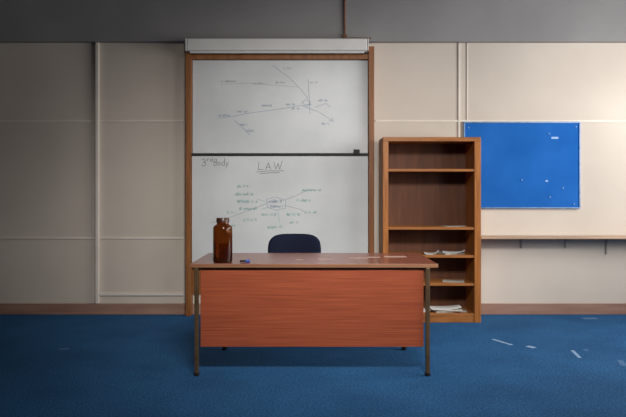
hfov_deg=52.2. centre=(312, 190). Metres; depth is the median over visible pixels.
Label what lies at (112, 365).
floor
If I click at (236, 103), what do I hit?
whiteboard
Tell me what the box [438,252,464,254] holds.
booklet
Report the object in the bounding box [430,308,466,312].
magazine
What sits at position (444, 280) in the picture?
paper sheet
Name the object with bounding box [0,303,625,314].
baseboard
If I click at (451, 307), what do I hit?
paper sheet
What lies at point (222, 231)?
bottle
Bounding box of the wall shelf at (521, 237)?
[481,235,625,253]
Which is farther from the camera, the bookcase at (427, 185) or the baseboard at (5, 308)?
the baseboard at (5, 308)
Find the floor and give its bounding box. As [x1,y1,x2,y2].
[0,315,625,416]
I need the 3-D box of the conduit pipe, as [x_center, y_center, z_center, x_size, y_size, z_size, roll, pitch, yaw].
[0.310,-1.805,6.247,0.020,0.550,0.020,0,0,0]
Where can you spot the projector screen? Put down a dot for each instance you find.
(192, 45)
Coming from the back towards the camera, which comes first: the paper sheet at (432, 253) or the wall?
the wall
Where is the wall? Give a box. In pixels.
[0,43,625,302]
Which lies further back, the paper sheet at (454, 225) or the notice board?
the notice board
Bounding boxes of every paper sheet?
[424,250,438,254]
[430,305,460,309]
[442,250,464,252]
[443,279,463,282]
[445,225,464,226]
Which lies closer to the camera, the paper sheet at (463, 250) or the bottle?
the bottle
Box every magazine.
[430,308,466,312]
[431,308,462,311]
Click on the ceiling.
(21, 21)
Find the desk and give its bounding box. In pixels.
[190,253,437,375]
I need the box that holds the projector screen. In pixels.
[185,38,368,52]
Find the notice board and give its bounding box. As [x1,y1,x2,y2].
[463,122,580,208]
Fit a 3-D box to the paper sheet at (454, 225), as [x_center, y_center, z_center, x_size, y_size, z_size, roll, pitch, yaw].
[1.330,0.331,6.057,0.200,0.007,0.180,0,0,-11]
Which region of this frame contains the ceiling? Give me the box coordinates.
[0,0,625,42]
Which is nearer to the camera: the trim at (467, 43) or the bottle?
the bottle
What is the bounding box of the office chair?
[268,234,320,252]
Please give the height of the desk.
0.740 m
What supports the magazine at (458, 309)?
on the magazine at (464, 310)
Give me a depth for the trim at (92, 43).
6.32 m
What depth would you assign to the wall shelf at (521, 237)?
6.17 m
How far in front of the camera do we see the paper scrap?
4.54 m
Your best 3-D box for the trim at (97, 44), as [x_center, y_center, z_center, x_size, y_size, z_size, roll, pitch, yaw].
[-2.129,-0.177,6.309,0.034,2.575,0.035,0,0,0]
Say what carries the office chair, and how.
on the floor
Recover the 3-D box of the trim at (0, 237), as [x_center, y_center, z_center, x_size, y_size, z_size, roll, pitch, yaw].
[-2.790,0.465,6.322,3.020,0.020,0.010,0,0,0]
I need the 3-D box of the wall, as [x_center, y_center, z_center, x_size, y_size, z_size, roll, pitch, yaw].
[-0.175,-0.430,6.427,8.650,3.300,0.200,0,0,0]
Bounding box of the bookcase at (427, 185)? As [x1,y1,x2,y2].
[379,137,480,322]
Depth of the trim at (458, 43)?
6.32 m
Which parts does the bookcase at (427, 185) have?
panel, panel, panel, shelf, shelf, shelf, shelf, shelf, panel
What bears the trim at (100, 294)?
attached to the wall
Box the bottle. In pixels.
[213,218,232,262]
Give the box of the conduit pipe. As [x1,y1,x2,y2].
[344,0,345,33]
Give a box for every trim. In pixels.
[0,120,183,121]
[0,237,183,238]
[92,43,93,302]
[95,42,99,303]
[99,293,183,295]
[376,120,625,121]
[458,43,459,136]
[467,43,467,119]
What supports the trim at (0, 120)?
attached to the wall
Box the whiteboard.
[186,46,373,315]
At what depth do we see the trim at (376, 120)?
6.32 m
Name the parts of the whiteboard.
frame post, backing panel, writing panel, rail, divider rail, writing panel, handle, frame post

